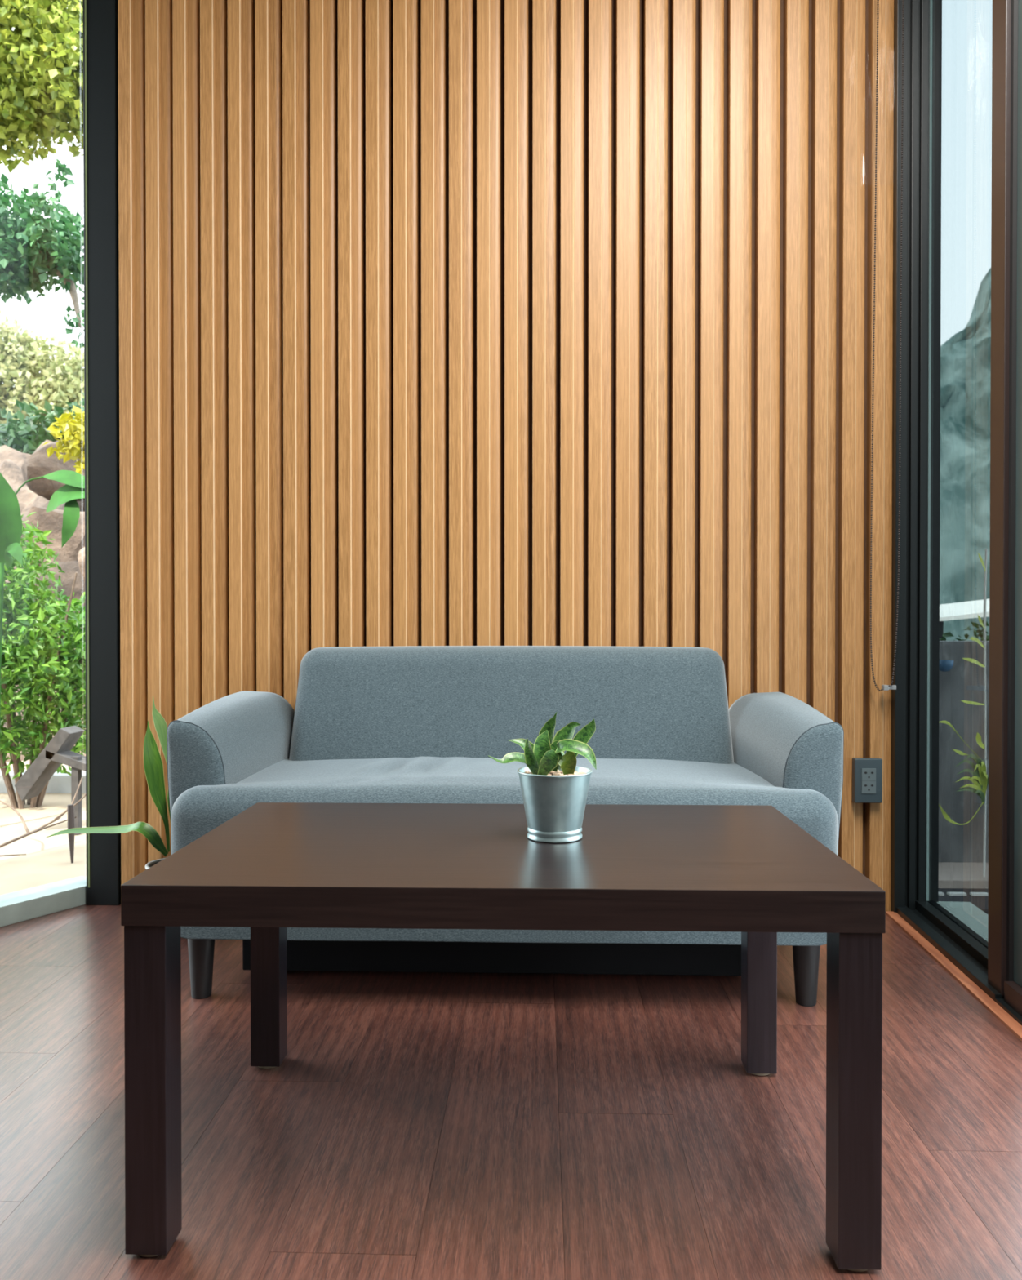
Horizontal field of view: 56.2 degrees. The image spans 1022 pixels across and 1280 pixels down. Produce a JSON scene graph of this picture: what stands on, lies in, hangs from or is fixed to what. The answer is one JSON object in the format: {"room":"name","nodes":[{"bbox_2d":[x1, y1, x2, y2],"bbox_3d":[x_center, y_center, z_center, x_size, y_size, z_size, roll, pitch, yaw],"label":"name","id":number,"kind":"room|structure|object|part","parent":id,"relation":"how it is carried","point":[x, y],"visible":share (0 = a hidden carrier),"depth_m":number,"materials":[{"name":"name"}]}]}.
{"room":"living room","nodes":[
{"label":"living room","id":0,"kind":"room"},
{"bbox_2d":[117,0,893,911],"bbox_3d":[-0.002,-0.748,2.642,2.141,2.950,0.146,0,1,2],"label":"wall","id":1,"kind":"structure","parent":0,"point":[442,322],"depth_m":2.58,"materials":[{"name":"brown wood"}]},
{"bbox_2d":[852,757,882,803],"bbox_3d":[0.944,0.372,2.533,0.072,0.117,0.027,0,1,2],"label":"wall outlet","id":2,"kind":"object","parent":1,"relation":"attached to","point":[867,772],"visible":1,"depth_m":2.52,"materials":[{"name":"grey plastic"}]},
{"bbox_2d":[861,781,875,793],"bbox_3d":[0.944,0.389,2.522,0.037,0.033,0.004,0,1,2],"label":"socket","id":3,"kind":"object","parent":2,"relation":"attached to","point":[867,787],"depth_m":2.52,"materials":[{"name":"black plastic"}]},
{"bbox_2d":[862,768,875,781],"bbox_3d":[0.944,0.355,2.522,0.037,0.033,0.004,0,1,2],"label":"socket","id":4,"kind":"object","parent":2,"relation":"attached to","point":[868,774],"depth_m":2.52,"materials":[{"name":"black plastic"}]},
{"bbox_2d":[890,0,1004,1000],"bbox_3d":[1.098,-0.734,2.237,0.206,2.970,0.663,0,1,4],"label":"window","id":5,"kind":"structure","parent":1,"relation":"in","point":[940,699],"depth_m":2.42,"materials":[{"name":"black metal"}]},
{"bbox_2d":[870,0,904,691],"bbox_3d":[0.978,-1.019,2.491,0.075,2.309,0.042,0,1,2],"label":"chain","id":6,"kind":"object","parent":5,"relation":"hanging from","point":[885,687],"visible":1,"depth_m":2.49,"materials":[{"name":"grey metal"}]},
{"bbox_3d":[1.053,0.715,2.243,0.105,0.035,0.641,0,1,4],"label":"rail","id":7,"kind":"part","parent":5,"relation":"part of","materials":[{"name":"black metal"}]},
{"bbox_3d":[1.087,-0.736,2.242,0.006,2.866,0.591,0,1,4],"label":"pane","id":8,"kind":"part","parent":5,"relation":"part of","materials":[{"name":"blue glass"}]},
{"bbox_2d":[885,911,1021,1040],"bbox_3d":[0.809,0.755,-0.087,0.026,0.016,5.285,0,1,4],"label":"trim","id":9,"kind":"structure","parent":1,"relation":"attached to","point":[983,997],"depth_m":2.06,"materials":[{"name":"orange wood"}]},
{"bbox_2d":[0,904,1021,1279],"bbox_3d":[-1.675,0.767,0.026,5.442,0.030,5.559,0,1,2],"label":"floor","id":10,"kind":"structure","parent":0,"point":[410,1125],"depth_m":1.44,"materials":[{"name":"wood"}]},
{"bbox_2d":[46,695,170,869],"bbox_3d":[-0.948,0.434,2.387,0.357,0.591,0.142,0,1,-2],"label":"floor plant","id":11,"kind":"object","parent":10,"relation":"on","point":[153,762],"visible":0.46,"depth_m":2.36,"materials":[{"name":"green plant"}]},
{"bbox_2d":[120,802,885,1271],"bbox_3d":[-0.006,0.514,1.401,0.900,0.450,0.550,0,1,2],"label":"coffee table","id":12,"kind":"object","parent":10,"relation":"on","point":[269,868],"visible":1,"depth_m":1.15,"materials":[{"name":"black wood"}]},
{"bbox_3d":[-0.436,0.538,1.167,0.050,0.394,0.050,0,1,2],"label":"leg","id":13,"kind":"part","parent":12,"relation":"part of","materials":[{"name":"black wood"}]},
{"bbox_3d":[-0.421,0.533,1.661,0.050,0.394,0.050,0,1,2],"label":"leg","id":14,"kind":"part","parent":12,"relation":"part of","materials":[{"name":"black wood"}]},
{"bbox_2d":[488,711,596,843],"bbox_3d":[0.046,0.198,1.399,0.157,0.183,0.110,0,1,2],"label":"potted plant","id":15,"kind":"object","parent":12,"relation":"on","point":[554,789],"visible":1,"depth_m":1.37,"materials":[{"name":"green plant"}]},
{"bbox_3d":[0.064,0.240,1.399,0.107,0.098,0.107,0,1,2],"label":"pot","id":16,"kind":"part","parent":15,"relation":"part of","materials":[{"name":"metal"}]},
{"bbox_3d":[0.424,0.534,1.635,0.050,0.394,0.050,0,1,2],"label":"leg","id":17,"kind":"part","parent":12,"relation":"part of","materials":[{"name":"black wood"}]},
{"bbox_3d":[0.408,0.538,1.140,0.050,0.394,0.050,0,1,2],"label":"leg","id":18,"kind":"part","parent":12,"relation":"part of","materials":[{"name":"black wood"}]},
{"bbox_2d":[166,645,844,1006],"bbox_3d":[-0.012,0.375,2.206,1.398,0.714,0.645,0,1,2],"label":"sofa","id":19,"kind":"object","parent":10,"relation":"on","point":[406,724],"visible":0.62,"depth_m":2.12,"materials":[{"name":"grey fabric"}]},
{"bbox_3d":[-0.653,0.374,1.980,0.122,0.410,0.013,0,1,2],"label":"panel","id":20,"kind":"part","parent":19,"relation":"part of","materials":[{"name":"grey fabric"}]},
{"bbox_3d":[-0.639,0.659,1.972,0.058,0.150,0.058,0,1,2],"label":"leg","id":21,"kind":"part","parent":19,"relation":"part of","materials":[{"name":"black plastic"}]},
{"bbox_3d":[-0.625,0.354,2.225,0.170,0.444,0.478,0,1,2],"label":"armrest","id":22,"kind":"part","parent":19,"relation":"part of","materials":[{"name":"grey fabric"}]},
{"bbox_3d":[-0.013,0.435,2.185,1.350,0.320,0.602,0,1,2],"label":"seat","id":23,"kind":"part","parent":19,"relation":"part of","materials":[{"name":"grey fabric"}]},
{"bbox_3d":[0.000,0.183,2.393,1.079,0.334,0.268,0,1,2],"label":"backrest","id":24,"kind":"part","parent":19,"relation":"part of","materials":[{"name":"grey fabric"}]},
{"bbox_3d":[0.602,0.355,2.187,0.170,0.444,0.478,0,1,2],"label":"armrest","id":25,"kind":"part","parent":19,"relation":"part of","materials":[{"name":"grey fabric"}]},
{"bbox_3d":[0.597,0.659,1.933,0.058,0.150,0.058,0,1,2],"label":"leg","id":26,"kind":"part","parent":19,"relation":"part of","materials":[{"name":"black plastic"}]},
{"bbox_3d":[0.614,0.374,1.941,0.122,0.410,0.013,0,1,2],"label":"panel","id":27,"kind":"part","parent":19,"relation":"part of","materials":[{"name":"grey fabric"}]},
{"bbox_3d":[0.815,-0.714,-0.979,0.279,2.950,3.535,0,1,2],"label":"wall","id":28,"kind":"structure","parent":0,"visible":0},
{"bbox_2d":[987,0,1021,1025],"bbox_3d":[0.990,-0.736,1.379,0.110,2.950,1.196,0,1,4],"label":"door","id":29,"kind":"structure","parent":28,"relation":"in","point":[1005,749],"depth_m":1.92,"materials":[{"name":"brown metal"}]},
{"bbox_3d":[0.981,0.707,1.389,0.068,0.040,1.049,0,1,4],"label":"rail","id":30,"kind":"part","parent":29,"relation":"part of","materials":[{"name":"brown wood"}]},
{"bbox_3d":[1.012,-0.766,1.853,0.020,2.898,0.093,0,1,4],"label":"panel","id":31,"kind":"part","parent":29,"relation":"part of","materials":[{"name":"brown metal"}]},
{"bbox_3d":[-3.170,-0.718,-0.496,2.474,2.950,4.165,0,1,2],"label":"wall","id":32,"kind":"structure","parent":0,"visible":0},
{"bbox_2d":[0,0,120,927],"bbox_3d":[-1.492,-0.743,2.120,0.195,2.950,1.475,0,1,32],"label":"window","id":33,"kind":"structure","parent":32,"relation":"in","point":[101,886],"depth_m":2.61,"materials":[{"name":"black metal"}]},
{"bbox_3d":[-1.119,-0.748,2.669,0.090,2.950,0.122,0,1,2],"label":"corner post","id":34,"kind":"part","parent":33,"relation":"part of","materials":[{"name":"black metal"}]},
{"label":"outside","id":35,"kind":"structure","parent":0,"visible":0},
{"bbox_2d":[0,440,85,761],"bbox_3d":[-3.628,-0.617,8.713,6.200,3.278,6.000,0,1,2],"label":"rock","id":36,"kind":"object","parent":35,"point":[11,460],"visible":0.08,"depth_m":8.98,"materials":[{"name":"beige stone"}]},
{"bbox_2d":[0,391,84,454],"bbox_3d":[-5.492,-1.931,11.534,2.440,2.008,1.508,0,1,2],"label":"bush","id":37,"kind":"object","parent":36,"relation":"on","point":[19,435],"visible":0.16,"depth_m":11.14,"materials":[{"name":"green plant"}]},
{"bbox_2d":[21,506,84,572],"bbox_3d":[-3.554,-0.775,7.658,0.666,0.532,0.588,0,1,2],"label":"boulder","id":38,"kind":"object","parent":36,"relation":"on","point":[52,521],"visible":0.21,"depth_m":7.40,"materials":[{"name":"beige stone"}]},
{"bbox_2d":[21,440,84,501],"bbox_3d":[-3.843,-1.480,8.412,0.713,0.477,0.641,0,1,2],"label":"boulder","id":39,"kind":"object","parent":36,"relation":"on","point":[37,464],"visible":0.32,"depth_m":8.17,"materials":[{"name":"beige stone"}]},
{"bbox_2d":[77,546,84,581],"bbox_3d":[-2.911,-0.537,7.048,0.433,0.346,0.493,0,1,2],"label":"boulder","id":40,"kind":"object","parent":36,"relation":"on","point":[81,557],"visible":0.03,"depth_m":6.83,"materials":[{"name":"beige stone"}]},
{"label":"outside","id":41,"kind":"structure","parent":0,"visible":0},
{"bbox_2d":[0,760,86,895],"bbox_3d":[-19.362,0.618,20.625,40.000,0.050,80.000,0,1,2],"label":"ground","id":42,"kind":"structure","parent":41,"point":[46,860],"depth_m":3.47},
{"bbox_2d":[0,0,83,173],"bbox_3d":[-3.857,-2.038,6.327,3.698,5.537,1.868,0,1,20],"label":"tree","id":43,"kind":"object","parent":42,"relation":"on","point":[42,60],"visible":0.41,"depth_m":5.86,"materials":[{"name":"green plant"}]},
{"bbox_2d":[0,308,84,451],"bbox_3d":[-7.115,-2.887,14.188,4.140,3.837,2.273,0,1,2],"label":"bush","id":44,"kind":"object","parent":42,"relation":"on","point":[22,360],"visible":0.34,"depth_m":13.55,"materials":[{"name":"green plant"}]},
{"bbox_2d":[0,158,84,348],"bbox_3d":[-3.448,-1.084,5.486,2.377,3.648,1.225,0,1,2],"label":"tree","id":45,"kind":"object","parent":42,"relation":"on","point":[33,253],"visible":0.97,"depth_m":5.34,"materials":[{"name":"green plant"}]},
{"bbox_2d":[0,470,84,720],"bbox_3d":[-1.821,0.041,3.687,0.547,1.415,0.180,0,1,12],"label":"leaf plant","id":46,"kind":"object","parent":42,"relation":"on","point":[11,522],"visible":0.88,"depth_m":3.70,"materials":[{"name":"green plant"}]},
{"bbox_3d":[-2.035,0.092,3.802,0.084,1.311,0.022,0,1,30],"label":"stem","id":47,"kind":"part","parent":46,"relation":"part of","materials":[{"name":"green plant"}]},
{"bbox_2d":[0,512,85,808],"bbox_3d":[-2.245,0.050,4.308,1.066,1.392,1.070,0,1,2],"label":"shrub","id":48,"kind":"object","parent":42,"relation":"on","point":[45,660],"visible":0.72,"depth_m":4.14,"materials":[{"name":"green plant"}]},
{"bbox_2d":[0,769,85,793],"bbox_3d":[-3.603,0.701,4.757,5.500,0.095,0.170,0,1,2],"label":"kerb","id":49,"kind":"object","parent":42,"relation":"on","point":[60,783],"depth_m":4.63,"materials":[{"name":"grey concrete"}]},
{"bbox_2d":[0,777,85,856],"bbox_3d":[-1.690,0.618,3.355,0.433,0.276,0.475,0,1,-11],"label":"branch","id":50,"kind":"object","parent":42,"relation":"on","point":[43,827],"visible":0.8,"depth_m":3.40,"materials":[{"name":"brown wood"}]},
{"bbox_2d":[14,725,85,834],"bbox_3d":[-1.724,0.543,3.721,0.360,0.409,0.120,0,1,2],"label":"outdoor chair","id":51,"kind":"object","parent":42,"relation":"on","point":[57,751],"visible":0.73,"depth_m":3.67,"materials":[{"name":"grey wood"}]},
{"bbox_3d":[-1.674,0.598,3.685,0.028,0.300,0.030,0,1,2],"label":"post","id":52,"kind":"part","parent":51,"relation":"part of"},
{"bbox_2d":[42,404,84,474],"bbox_3d":[-2.267,-0.271,5.226,0.452,2.010,0.470,0,1,15],"label":"shrub","id":53,"kind":"object","parent":42,"relation":"on","point":[73,430],"visible":0.18,"depth_m":5.10,"materials":[{"name":"yellow plant"}]},
{"bbox_2d":[67,804,75,862],"bbox_3d":[-1.487,0.664,3.235,0.023,0.215,0.023,0,1,2],"label":"stake","id":54,"kind":"object","parent":42,"relation":"on","point":[71,822],"visible":0.78,"depth_m":3.23,"materials":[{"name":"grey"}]}
]}

